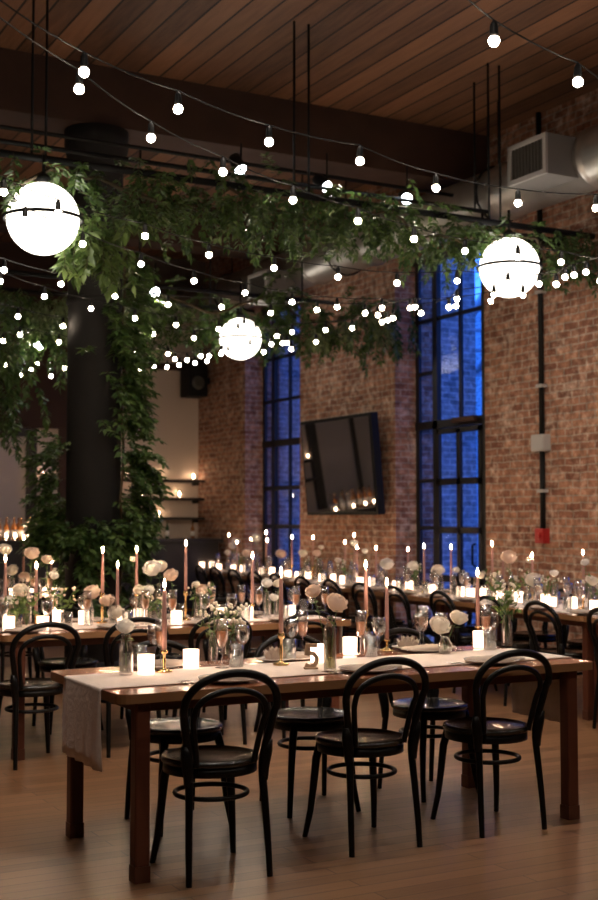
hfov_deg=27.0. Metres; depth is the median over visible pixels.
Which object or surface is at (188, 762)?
bentwood chair
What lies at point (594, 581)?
rose
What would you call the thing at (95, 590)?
rose
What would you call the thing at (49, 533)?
vine
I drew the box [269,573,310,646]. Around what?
bentwood chair
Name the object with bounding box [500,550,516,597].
rose
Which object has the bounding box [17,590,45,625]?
sprig
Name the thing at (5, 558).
taper candle
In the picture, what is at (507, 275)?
socket
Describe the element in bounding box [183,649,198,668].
votive candle
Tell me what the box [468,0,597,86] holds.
string lights
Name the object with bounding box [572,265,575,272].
socket
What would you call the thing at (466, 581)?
glass
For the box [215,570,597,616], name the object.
table runner
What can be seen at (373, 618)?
bowl
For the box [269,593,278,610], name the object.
rose
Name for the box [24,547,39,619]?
rose
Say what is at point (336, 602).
rose
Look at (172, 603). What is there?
bowl
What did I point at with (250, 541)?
taper candle
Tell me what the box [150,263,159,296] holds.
spot lamp
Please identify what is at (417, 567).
sprig
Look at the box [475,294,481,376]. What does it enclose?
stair
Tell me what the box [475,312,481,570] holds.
brick building
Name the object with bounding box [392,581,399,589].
votive candle
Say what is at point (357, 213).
socket
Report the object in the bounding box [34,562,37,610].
taper candle
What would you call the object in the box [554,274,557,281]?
socket
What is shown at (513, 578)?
sprig
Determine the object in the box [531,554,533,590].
taper candle
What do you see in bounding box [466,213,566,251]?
foliage
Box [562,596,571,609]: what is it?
water glass
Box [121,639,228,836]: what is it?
bentwood chair
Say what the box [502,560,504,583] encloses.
taper candle
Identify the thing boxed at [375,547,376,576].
taper candle
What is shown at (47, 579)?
glass
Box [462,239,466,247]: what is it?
socket
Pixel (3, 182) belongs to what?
socket
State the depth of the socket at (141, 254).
8.08 m
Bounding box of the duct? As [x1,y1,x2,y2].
[159,101,597,334]
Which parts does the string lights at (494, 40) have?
bulb, bulb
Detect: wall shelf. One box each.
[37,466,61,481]
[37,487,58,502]
[122,497,203,502]
[123,479,204,485]
[147,517,203,522]
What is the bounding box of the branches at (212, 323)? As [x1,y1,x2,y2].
[145,293,236,362]
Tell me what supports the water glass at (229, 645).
on the table runner at (81, 711)
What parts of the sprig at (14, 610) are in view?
sprig stem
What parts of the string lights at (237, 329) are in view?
string lights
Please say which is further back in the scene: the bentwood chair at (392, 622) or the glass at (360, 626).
the bentwood chair at (392, 622)
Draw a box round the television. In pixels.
[300,412,384,514]
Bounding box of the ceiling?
[0,0,597,261]
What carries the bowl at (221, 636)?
on the glass at (221, 636)
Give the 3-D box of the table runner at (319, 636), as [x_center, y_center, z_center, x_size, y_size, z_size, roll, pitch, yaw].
[-0.872,1.325,8.388,2.430,0.336,0.485,2,-4,-28]
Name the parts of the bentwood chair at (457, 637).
seat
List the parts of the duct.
grille frame, grille frame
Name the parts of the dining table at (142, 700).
leg, leg, leg, leg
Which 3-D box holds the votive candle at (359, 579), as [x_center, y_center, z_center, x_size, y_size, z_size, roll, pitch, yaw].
[0.637,1.373,12.993,0.074,0.085,0.074,2,-4,-28]
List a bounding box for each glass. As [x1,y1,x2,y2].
[11,613,22,627]
[29,572,34,587]
[41,600,52,629]
[45,572,49,586]
[50,590,58,609]
[61,611,72,625]
[83,591,91,625]
[122,610,132,618]
[131,645,146,667]
[141,590,149,624]
[147,625,161,656]
[149,604,158,619]
[155,619,167,665]
[168,590,176,624]
[199,595,209,608]
[208,585,215,604]
[215,619,228,667]
[226,594,236,621]
[228,644,243,666]
[234,624,249,663]
[238,584,245,603]
[241,605,250,619]
[255,586,262,617]
[265,557,269,573]
[282,639,295,660]
[284,619,298,637]
[287,589,296,604]
[292,586,299,613]
[297,610,307,637]
[299,599,308,611]
[305,560,309,571]
[320,585,328,617]
[328,562,332,578]
[352,564,356,576]
[355,610,366,654]
[359,631,372,651]
[364,635,377,656]
[372,617,385,653]
[404,568,409,584]
[413,613,426,637]
[418,606,428,635]
[421,579,428,589]
[423,583,430,593]
[432,570,437,583]
[453,586,460,597]
[459,570,464,593]
[463,572,468,596]
[463,577,470,595]
[480,605,491,647]
[483,629,496,649]
[486,612,498,647]
[522,592,530,605]
[533,578,540,599]
[552,592,560,604]
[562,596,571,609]
[563,577,569,604]
[564,582,572,605]
[574,581,581,598]
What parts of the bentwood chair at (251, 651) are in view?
leg, seat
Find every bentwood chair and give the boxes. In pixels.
[0,592,49,680]
[0,622,80,769]
[29,603,103,734]
[101,617,168,757]
[120,600,182,718]
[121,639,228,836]
[150,669,280,887]
[172,614,251,744]
[195,565,230,612]
[199,598,270,719]
[209,566,248,614]
[227,568,260,638]
[247,571,293,642]
[254,610,336,738]
[254,633,360,817]
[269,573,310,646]
[294,575,335,647]
[302,657,428,857]
[322,578,373,651]
[351,582,406,651]
[372,627,476,802]
[384,585,435,648]
[428,580,475,645]
[429,590,497,692]
[430,649,551,837]
[464,584,520,645]
[475,595,540,705]
[508,588,573,685]
[523,600,582,674]
[567,639,581,647]
[587,607,597,728]
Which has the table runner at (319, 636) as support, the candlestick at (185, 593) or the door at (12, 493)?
the candlestick at (185, 593)
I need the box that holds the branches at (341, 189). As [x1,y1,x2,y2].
[306,184,344,217]
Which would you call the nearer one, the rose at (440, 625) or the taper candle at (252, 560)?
the rose at (440, 625)
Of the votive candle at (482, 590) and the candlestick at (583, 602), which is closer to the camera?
the candlestick at (583, 602)
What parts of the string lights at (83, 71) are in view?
bulb, bulb, bulb, bulb, bulb, bulb, bulb, string lights, bulb, bulb, bulb, bulb, bulb, bulb, bulb, bulb, bulb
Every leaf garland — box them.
[0,145,594,290]
[1,278,295,368]
[122,260,390,369]
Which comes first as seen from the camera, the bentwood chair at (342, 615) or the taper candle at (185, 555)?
the taper candle at (185, 555)
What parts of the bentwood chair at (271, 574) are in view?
seat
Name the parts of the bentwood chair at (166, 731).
leg, seat, leg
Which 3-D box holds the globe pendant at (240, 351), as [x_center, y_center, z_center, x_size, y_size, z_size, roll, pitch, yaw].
[-0.706,-1.579,15.034,0.560,0.980,0.560,1,-4,-25]
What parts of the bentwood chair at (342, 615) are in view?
seat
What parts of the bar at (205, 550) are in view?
foot rail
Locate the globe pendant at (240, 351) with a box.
[217,279,263,359]
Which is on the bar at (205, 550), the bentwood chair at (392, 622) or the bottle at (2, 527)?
the bottle at (2, 527)
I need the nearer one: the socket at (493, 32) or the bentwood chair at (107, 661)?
the socket at (493, 32)
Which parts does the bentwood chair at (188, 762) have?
leg, seat, leg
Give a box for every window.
[261,297,299,612]
[413,238,486,643]
[440,255,476,625]
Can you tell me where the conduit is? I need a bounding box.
[531,112,550,527]
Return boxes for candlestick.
[96,593,107,622]
[155,649,172,672]
[182,591,190,620]
[273,633,288,665]
[359,610,369,647]
[380,639,393,651]
[579,596,588,608]
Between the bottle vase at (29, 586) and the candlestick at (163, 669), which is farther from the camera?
the bottle vase at (29, 586)
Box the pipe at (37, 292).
[0,204,254,312]
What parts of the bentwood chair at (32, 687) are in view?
leg, seat, leg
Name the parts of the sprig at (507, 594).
sprig stem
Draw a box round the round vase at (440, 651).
[438,636,451,653]
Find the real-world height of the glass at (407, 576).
0.225 m
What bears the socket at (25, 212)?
attached to the string lights at (3, 191)
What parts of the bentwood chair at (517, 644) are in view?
seat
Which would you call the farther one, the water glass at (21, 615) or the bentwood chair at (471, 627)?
the bentwood chair at (471, 627)
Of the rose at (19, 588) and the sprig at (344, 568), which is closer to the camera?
the rose at (19, 588)
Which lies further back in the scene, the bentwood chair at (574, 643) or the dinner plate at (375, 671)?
the bentwood chair at (574, 643)
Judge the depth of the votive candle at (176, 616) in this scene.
8.19 m
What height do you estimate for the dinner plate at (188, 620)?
0.020 m
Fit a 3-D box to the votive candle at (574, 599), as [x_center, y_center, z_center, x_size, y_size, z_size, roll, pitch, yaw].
[2.130,1.188,9.702,0.074,0.085,0.074,2,-4,-28]
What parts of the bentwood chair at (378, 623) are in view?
seat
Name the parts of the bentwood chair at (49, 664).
leg, seat, leg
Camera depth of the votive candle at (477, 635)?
6.69 m
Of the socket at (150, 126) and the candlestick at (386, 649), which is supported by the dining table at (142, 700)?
the candlestick at (386, 649)
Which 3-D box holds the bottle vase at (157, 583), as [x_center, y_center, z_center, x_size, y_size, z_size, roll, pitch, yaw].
[-0.966,1.042,8.591,0.057,0.250,0.056,2,-4,-28]
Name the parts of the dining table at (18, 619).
leg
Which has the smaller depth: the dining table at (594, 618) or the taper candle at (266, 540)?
the dining table at (594, 618)
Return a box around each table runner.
[0,597,30,621]
[0,614,342,652]
[62,648,571,771]
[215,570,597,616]
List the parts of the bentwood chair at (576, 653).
seat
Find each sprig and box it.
[1,591,32,624]
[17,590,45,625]
[45,586,79,620]
[142,590,167,620]
[187,582,215,616]
[196,601,241,658]
[215,602,247,654]
[234,552,246,565]
[304,556,318,575]
[336,559,351,578]
[405,562,421,586]
[482,569,501,595]
[488,572,521,640]
[506,568,528,589]
[539,575,561,596]
[579,573,597,599]
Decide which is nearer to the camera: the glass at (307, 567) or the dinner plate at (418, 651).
the dinner plate at (418, 651)
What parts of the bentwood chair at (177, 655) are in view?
seat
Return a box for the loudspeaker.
[180,359,209,398]
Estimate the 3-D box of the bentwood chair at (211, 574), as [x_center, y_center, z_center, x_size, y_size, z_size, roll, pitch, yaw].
[-0.885,1.920,16.031,0.489,0.850,0.439,1,-3,-22]
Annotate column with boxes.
[64,122,128,667]
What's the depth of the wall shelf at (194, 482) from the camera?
18.62 m
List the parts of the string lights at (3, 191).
bulb, bulb, bulb, bulb, bulb, string lights, bulb, string lights, string lights, string lights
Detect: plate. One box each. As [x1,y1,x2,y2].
[3,628,47,632]
[129,663,182,668]
[183,620,222,624]
[198,674,254,682]
[258,656,292,661]
[264,655,310,660]
[268,617,306,621]
[297,579,316,581]
[338,664,396,672]
[393,591,421,593]
[400,647,450,652]
[422,594,450,596]
[453,597,475,600]
[464,656,519,664]
[529,606,559,609]
[566,611,597,614]
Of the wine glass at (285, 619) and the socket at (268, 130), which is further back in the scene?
the wine glass at (285, 619)
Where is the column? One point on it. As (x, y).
(93, 474)
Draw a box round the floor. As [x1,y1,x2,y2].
[0,636,597,899]
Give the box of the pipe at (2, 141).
[0,82,487,213]
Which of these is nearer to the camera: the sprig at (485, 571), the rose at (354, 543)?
the sprig at (485, 571)
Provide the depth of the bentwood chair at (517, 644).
9.75 m
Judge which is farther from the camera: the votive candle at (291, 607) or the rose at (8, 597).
the votive candle at (291, 607)
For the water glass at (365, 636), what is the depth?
6.22 m
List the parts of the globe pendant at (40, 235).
lamp shade, stem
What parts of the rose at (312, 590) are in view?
flower stem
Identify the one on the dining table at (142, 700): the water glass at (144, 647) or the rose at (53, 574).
the water glass at (144, 647)
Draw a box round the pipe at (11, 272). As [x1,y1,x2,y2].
[0,150,334,304]
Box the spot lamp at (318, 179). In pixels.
[312,153,332,192]
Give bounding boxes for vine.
[15,245,174,642]
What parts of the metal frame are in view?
drop rod, drop rod, drop rod, rail, drop rod, drop rod, drop rod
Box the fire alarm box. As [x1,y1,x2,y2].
[535,528,549,542]
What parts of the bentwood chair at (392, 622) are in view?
seat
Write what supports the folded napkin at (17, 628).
on the dinner plate at (34, 631)
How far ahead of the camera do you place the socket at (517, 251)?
7.87 m
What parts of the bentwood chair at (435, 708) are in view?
leg, seat, leg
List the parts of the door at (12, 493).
pane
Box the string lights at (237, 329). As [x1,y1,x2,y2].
[1,323,292,377]
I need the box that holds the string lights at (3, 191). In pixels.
[0,175,597,337]
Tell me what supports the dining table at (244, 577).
on the floor
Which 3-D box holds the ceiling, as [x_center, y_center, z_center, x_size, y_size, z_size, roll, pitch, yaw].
[-2.318,-3.632,6.579,14.600,0.150,22.000,2,-4,-28]
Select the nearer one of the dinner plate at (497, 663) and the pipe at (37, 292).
the dinner plate at (497, 663)
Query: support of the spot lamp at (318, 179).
attached to the pipe at (2, 141)
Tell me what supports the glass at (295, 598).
on the table runner at (319, 636)
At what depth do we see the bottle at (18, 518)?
17.04 m
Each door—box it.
[0,428,36,525]
[436,415,483,645]
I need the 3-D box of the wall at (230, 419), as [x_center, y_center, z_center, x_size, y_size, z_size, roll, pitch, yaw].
[3.812,-0.694,9.748,0.550,5.360,21.400,2,-4,-28]
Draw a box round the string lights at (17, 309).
[0,303,317,344]
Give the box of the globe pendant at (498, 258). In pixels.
[476,210,542,297]
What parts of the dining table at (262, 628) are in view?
leg, leg, leg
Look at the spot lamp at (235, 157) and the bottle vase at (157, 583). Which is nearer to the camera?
the bottle vase at (157, 583)
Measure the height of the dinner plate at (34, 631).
0.020 m
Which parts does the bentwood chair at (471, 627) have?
seat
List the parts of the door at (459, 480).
handle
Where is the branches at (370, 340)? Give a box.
[254,296,421,380]
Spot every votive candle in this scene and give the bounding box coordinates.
[3,616,14,630]
[37,616,48,630]
[52,610,62,621]
[78,610,89,623]
[118,612,127,620]
[134,608,144,616]
[138,654,153,674]
[171,611,181,623]
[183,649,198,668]
[243,607,252,619]
[269,567,274,573]
[285,570,290,576]
[285,605,294,615]
[310,643,325,662]
[319,574,324,581]
[331,574,335,581]
[340,576,344,583]
[343,637,356,654]
[357,577,363,582]
[369,578,375,585]
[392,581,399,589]
[405,581,412,589]
[428,585,435,592]
[456,587,463,596]
[466,588,473,596]
[473,631,486,647]
[480,588,487,595]
[496,591,503,598]
[515,592,522,601]
[541,594,549,603]
[547,597,555,606]
[568,597,576,607]
[589,600,597,609]
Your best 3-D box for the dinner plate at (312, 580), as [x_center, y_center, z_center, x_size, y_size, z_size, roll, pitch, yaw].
[0.077,1.454,13.862,0.270,0.020,0.270,2,-4,-28]
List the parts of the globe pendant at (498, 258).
stem, lamp shade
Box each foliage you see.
[0,284,67,480]
[104,155,511,293]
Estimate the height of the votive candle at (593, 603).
0.085 m
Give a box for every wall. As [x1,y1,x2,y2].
[36,330,198,537]
[198,89,597,678]
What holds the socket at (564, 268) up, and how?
attached to the string lights at (3, 191)
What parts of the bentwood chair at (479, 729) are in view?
leg, seat, leg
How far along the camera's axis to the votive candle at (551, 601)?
9.62 m
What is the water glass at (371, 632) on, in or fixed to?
on the dining table at (142, 700)
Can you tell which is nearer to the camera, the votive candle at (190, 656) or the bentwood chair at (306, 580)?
the votive candle at (190, 656)
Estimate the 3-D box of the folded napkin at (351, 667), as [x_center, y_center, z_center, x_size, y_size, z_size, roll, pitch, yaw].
[0.330,0.983,5.675,0.270,0.030,0.126,2,-4,-35]
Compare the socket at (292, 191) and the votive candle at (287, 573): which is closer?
the socket at (292, 191)
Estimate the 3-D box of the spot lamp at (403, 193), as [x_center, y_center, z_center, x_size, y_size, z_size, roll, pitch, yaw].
[0.923,-2.285,10.848,0.112,0.340,0.186,0,-3,-9]
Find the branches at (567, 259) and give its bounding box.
[514,227,597,299]
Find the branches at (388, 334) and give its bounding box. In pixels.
[307,311,398,355]
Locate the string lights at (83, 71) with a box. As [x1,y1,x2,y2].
[0,0,597,264]
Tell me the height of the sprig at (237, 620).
0.262 m
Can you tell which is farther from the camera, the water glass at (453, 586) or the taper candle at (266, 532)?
the taper candle at (266, 532)
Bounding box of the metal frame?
[0,0,594,239]
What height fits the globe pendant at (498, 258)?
0.740 m
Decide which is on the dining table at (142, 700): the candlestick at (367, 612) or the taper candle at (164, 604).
the candlestick at (367, 612)
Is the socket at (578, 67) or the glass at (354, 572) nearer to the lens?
the socket at (578, 67)
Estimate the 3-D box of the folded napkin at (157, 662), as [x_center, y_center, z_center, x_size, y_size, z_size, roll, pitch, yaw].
[-0.641,0.992,5.830,0.270,0.030,0.126,1,-3,-17]
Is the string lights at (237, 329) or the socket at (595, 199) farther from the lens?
the string lights at (237, 329)
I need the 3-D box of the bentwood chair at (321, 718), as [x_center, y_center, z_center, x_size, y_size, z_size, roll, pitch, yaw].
[0.032,1.375,6.321,0.439,0.850,0.489,1,-3,-20]
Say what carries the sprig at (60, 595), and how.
on the table runner at (319, 636)
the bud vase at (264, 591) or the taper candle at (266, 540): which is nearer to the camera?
the bud vase at (264, 591)
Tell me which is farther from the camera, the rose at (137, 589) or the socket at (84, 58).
the rose at (137, 589)
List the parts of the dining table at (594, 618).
leg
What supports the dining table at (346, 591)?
on the floor
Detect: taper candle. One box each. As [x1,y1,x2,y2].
[3,555,6,597]
[22,536,24,571]
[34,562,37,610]
[50,562,52,589]
[101,547,103,592]
[116,561,118,604]
[135,547,137,584]
[162,579,166,649]
[184,541,186,590]
[236,544,237,563]
[250,541,251,560]
[251,552,253,603]
[265,532,266,557]
[266,540,267,561]
[279,568,282,632]
[291,537,292,564]
[312,537,313,565]
[344,542,345,565]
[353,534,354,564]
[356,547,357,575]
[364,561,367,610]
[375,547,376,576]
[385,578,388,639]
[407,549,408,573]
[423,545,424,581]
[450,546,451,582]
[476,568,479,625]
[491,542,493,581]
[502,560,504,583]
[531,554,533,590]
[582,551,584,595]
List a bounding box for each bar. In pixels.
[0,538,223,622]
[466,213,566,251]
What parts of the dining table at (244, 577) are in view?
leg, leg, leg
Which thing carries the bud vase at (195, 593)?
on the table runner at (319, 636)
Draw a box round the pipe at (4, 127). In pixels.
[0,125,487,196]
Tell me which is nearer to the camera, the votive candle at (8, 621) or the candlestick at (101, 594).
the votive candle at (8, 621)
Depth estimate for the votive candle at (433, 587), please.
11.49 m
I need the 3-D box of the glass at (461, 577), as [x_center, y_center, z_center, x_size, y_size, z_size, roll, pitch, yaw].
[1.509,1.221,11.546,0.066,0.225,0.064,2,-4,-28]
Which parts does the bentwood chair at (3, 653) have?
leg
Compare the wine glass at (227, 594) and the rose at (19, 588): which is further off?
the wine glass at (227, 594)
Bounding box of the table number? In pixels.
[304,643,318,668]
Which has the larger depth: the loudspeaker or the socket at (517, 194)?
the loudspeaker
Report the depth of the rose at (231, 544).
16.96 m
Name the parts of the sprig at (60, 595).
sprig stem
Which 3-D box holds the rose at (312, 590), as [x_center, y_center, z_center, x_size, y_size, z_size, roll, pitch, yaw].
[0.084,0.796,5.651,0.114,0.372,0.088,2,-4,-28]
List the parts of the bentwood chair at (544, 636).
seat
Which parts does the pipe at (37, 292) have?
rail, drop rod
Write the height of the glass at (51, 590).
0.225 m
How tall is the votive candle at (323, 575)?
0.085 m
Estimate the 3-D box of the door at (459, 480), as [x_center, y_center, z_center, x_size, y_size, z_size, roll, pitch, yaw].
[1.714,0.921,13.451,0.098,2.550,0.840,2,-4,-28]
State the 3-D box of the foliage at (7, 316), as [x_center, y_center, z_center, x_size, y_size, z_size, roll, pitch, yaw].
[-2.581,-0.681,12.154,1.478,1.970,1.042,1,-3,-21]
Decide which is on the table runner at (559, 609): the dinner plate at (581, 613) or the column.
the dinner plate at (581, 613)
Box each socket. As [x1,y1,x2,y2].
[1,178,6,188]
[2,259,5,267]
[22,207,27,217]
[55,200,60,209]
[59,274,62,281]
[75,70,82,84]
[80,52,87,67]
[80,232,84,240]
[139,253,142,261]
[142,224,147,232]
[148,121,153,133]
[174,91,181,104]
[192,271,195,278]
[207,244,210,251]
[220,157,225,168]
[266,126,271,137]
[272,257,275,265]
[290,186,295,196]
[336,266,339,274]
[355,208,360,217]
[357,145,362,157]
[395,273,398,280]
[411,227,416,235]
[433,174,438,184]
[455,271,458,278]
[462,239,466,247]
[489,20,498,36]
[506,273,509,280]
[515,189,520,199]
[515,246,519,253]
[537,274,540,281]
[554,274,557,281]
[558,251,562,259]
[563,266,566,274]
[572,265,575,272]
[574,63,581,77]
[583,261,587,269]
[593,194,597,204]
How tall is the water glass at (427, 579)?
0.105 m
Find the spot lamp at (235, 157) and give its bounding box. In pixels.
[228,143,246,173]
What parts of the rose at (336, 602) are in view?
flower stem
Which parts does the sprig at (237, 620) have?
sprig stem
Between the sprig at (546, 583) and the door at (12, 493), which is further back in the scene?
the door at (12, 493)
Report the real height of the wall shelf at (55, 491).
0.240 m
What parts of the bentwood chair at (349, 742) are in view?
leg, seat, leg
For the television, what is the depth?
14.59 m
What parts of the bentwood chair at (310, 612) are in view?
leg, leg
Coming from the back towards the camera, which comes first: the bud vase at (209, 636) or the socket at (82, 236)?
the socket at (82, 236)
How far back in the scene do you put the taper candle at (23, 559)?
10.98 m
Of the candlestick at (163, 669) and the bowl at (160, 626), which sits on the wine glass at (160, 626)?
the bowl at (160, 626)
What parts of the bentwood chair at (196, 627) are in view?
leg, leg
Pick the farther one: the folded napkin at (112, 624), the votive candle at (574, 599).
the votive candle at (574, 599)
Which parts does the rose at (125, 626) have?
flower stem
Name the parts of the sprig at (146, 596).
sprig stem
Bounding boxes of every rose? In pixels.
[0,544,11,620]
[3,595,14,615]
[7,564,17,578]
[12,583,28,623]
[18,572,31,582]
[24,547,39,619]
[40,555,52,615]
[49,571,58,621]
[84,585,100,621]
[99,594,114,621]
[107,605,124,621]
[116,619,134,665]
[129,556,139,601]
[133,584,144,598]
[142,560,161,615]
[144,585,154,616]
[157,560,166,596]
[163,568,177,610]
[192,581,199,613]
[195,584,207,616]
[225,550,230,557]
[228,542,235,551]
[232,538,239,543]
[242,549,249,569]
[251,534,260,571]
[261,578,272,591]
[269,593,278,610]
[273,579,278,592]
[275,550,285,574]
[298,550,307,576]
[305,584,329,666]
[312,549,320,578]
[326,593,347,665]
[334,558,340,579]
[350,540,357,580]
[380,558,393,584]
[407,561,418,587]
[429,615,451,649]
[431,565,444,584]
[445,610,467,649]
[452,567,459,582]
[474,571,484,581]
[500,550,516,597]
[525,572,542,597]
[526,556,533,590]
[549,570,558,589]
[580,558,588,607]
[585,575,597,599]
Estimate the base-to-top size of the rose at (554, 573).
0.270 m
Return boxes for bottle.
[0,520,3,539]
[4,517,8,539]
[8,520,11,539]
[11,517,16,539]
[17,517,19,538]
[18,517,23,539]
[165,521,168,538]
[191,522,194,537]
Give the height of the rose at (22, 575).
0.211 m
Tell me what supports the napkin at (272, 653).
on the plate at (262, 658)
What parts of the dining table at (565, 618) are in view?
leg, leg, leg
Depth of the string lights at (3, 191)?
8.81 m
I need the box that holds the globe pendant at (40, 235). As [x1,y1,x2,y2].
[2,155,83,254]
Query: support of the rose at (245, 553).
in the bud vase
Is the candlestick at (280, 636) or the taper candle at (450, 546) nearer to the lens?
the candlestick at (280, 636)
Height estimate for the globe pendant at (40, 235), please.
0.698 m
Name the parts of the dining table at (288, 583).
leg, leg, leg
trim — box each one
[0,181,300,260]
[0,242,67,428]
[58,429,66,515]
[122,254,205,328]
[134,362,179,370]
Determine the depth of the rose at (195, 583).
8.55 m
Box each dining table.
[0,596,30,622]
[0,612,350,760]
[51,645,592,884]
[201,570,312,639]
[259,578,385,648]
[335,586,494,648]
[437,599,594,719]
[584,616,597,722]
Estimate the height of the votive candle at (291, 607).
0.085 m
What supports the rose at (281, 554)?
in the bud vase
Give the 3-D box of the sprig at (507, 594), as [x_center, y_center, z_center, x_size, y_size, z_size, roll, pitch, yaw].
[1.123,0.856,6.793,0.187,0.381,0.130,-1,-3,10]
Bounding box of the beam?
[0,47,486,189]
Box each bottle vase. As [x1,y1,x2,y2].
[23,586,31,623]
[155,583,162,618]
[324,615,335,670]
[508,572,514,600]
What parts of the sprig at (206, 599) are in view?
sprig stem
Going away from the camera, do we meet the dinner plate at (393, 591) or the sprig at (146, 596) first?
the sprig at (146, 596)
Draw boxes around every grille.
[250,274,264,299]
[512,138,541,179]
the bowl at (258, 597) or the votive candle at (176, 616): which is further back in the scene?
the bowl at (258, 597)
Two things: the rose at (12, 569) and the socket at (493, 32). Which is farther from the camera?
the rose at (12, 569)
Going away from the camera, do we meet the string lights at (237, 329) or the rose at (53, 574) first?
the rose at (53, 574)
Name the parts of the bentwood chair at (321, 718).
leg, seat, leg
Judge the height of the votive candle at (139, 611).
0.085 m
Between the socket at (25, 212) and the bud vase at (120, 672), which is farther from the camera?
the socket at (25, 212)
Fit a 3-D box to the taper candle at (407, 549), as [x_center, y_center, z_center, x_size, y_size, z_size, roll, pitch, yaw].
[1.071,1.117,12.231,0.023,0.328,0.023,2,-4,-28]
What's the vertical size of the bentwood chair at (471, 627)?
0.850 m
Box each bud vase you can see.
[84,597,93,624]
[108,598,117,623]
[119,634,132,674]
[134,596,143,622]
[194,593,202,619]
[208,636,217,663]
[222,632,231,659]
[263,591,270,616]
[501,614,512,645]
[551,584,558,605]
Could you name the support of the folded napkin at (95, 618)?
on the dinner plate
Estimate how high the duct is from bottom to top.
1.310 m
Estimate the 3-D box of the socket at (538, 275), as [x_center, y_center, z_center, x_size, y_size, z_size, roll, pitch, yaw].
[1.691,-1.213,8.780,0.030,0.057,0.030,0,-3,-6]
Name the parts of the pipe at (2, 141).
rail, drop rod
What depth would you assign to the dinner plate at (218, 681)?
5.22 m
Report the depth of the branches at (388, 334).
13.64 m
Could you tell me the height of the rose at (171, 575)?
0.334 m
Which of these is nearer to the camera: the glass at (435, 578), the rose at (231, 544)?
the glass at (435, 578)
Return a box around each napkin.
[4,626,46,631]
[73,617,107,621]
[98,623,137,627]
[131,659,182,667]
[152,614,187,617]
[185,619,218,623]
[199,674,266,682]
[238,610,267,614]
[263,646,287,659]
[269,616,305,620]
[286,651,310,658]
[340,663,401,671]
[371,587,392,589]
[397,636,419,646]
[401,644,455,651]
[455,596,475,598]
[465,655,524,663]
[530,605,556,608]
[568,609,597,613]
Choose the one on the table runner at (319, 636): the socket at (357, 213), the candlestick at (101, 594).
the candlestick at (101, 594)
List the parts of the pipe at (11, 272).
drop rod, rail, drop rod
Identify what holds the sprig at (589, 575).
in the bottle vase
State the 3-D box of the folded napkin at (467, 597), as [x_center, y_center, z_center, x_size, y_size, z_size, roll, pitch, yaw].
[1.443,1.260,10.616,0.110,0.026,0.235,2,-4,-31]
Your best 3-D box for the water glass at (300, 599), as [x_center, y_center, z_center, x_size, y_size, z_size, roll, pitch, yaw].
[0.037,1.145,9.121,0.072,0.105,0.071,2,-4,-28]
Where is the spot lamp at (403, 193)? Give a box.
[398,166,412,204]
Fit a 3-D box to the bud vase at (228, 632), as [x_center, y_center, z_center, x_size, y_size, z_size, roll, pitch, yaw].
[-0.352,0.960,6.101,0.048,0.135,0.047,2,-4,-28]
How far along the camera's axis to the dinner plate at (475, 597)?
10.52 m
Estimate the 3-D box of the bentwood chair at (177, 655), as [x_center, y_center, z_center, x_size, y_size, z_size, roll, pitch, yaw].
[-1.054,1.524,8.980,0.439,0.850,0.489,2,-4,-26]
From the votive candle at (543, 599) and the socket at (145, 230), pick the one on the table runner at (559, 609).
the votive candle at (543, 599)
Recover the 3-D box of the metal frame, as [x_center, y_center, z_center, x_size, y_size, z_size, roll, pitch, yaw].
[-0.521,-2.687,9.509,7.200,1.408,0.056,2,-4,-28]
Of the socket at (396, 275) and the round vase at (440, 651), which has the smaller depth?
the round vase at (440, 651)
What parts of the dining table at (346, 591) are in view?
leg, leg, leg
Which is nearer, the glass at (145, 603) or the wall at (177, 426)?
the glass at (145, 603)
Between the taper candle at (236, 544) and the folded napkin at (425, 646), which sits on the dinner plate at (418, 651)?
the folded napkin at (425, 646)
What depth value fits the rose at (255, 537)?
16.03 m
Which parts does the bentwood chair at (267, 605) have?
seat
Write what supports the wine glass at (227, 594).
on the table runner at (319, 636)
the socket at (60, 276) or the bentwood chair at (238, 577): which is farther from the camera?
the bentwood chair at (238, 577)
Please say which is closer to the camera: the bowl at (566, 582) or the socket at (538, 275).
the socket at (538, 275)
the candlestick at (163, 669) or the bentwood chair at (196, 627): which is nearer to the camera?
the candlestick at (163, 669)
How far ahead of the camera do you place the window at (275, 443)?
17.36 m
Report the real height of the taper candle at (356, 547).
0.328 m
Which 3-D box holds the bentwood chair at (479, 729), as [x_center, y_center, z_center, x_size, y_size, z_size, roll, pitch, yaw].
[0.916,1.352,5.918,0.439,0.850,0.489,1,-4,-24]
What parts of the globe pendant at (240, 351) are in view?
stem, lamp shade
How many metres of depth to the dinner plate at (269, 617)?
8.43 m
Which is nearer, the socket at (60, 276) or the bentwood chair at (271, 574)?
the socket at (60, 276)
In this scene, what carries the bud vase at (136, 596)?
on the table runner at (319, 636)
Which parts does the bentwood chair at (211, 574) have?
seat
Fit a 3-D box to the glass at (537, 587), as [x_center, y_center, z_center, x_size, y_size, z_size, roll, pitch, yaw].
[1.893,1.129,9.912,0.066,0.225,0.064,2,-4,-28]
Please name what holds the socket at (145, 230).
attached to the string lights at (3, 191)
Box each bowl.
[41,600,52,614]
[83,591,91,611]
[141,590,149,610]
[147,625,161,644]
[155,619,167,648]
[168,590,176,610]
[216,619,227,648]
[226,594,236,607]
[234,624,249,644]
[255,586,262,605]
[321,585,328,604]
[355,610,366,637]
[372,617,385,635]
[480,605,490,630]
[486,612,498,629]
[564,582,572,594]

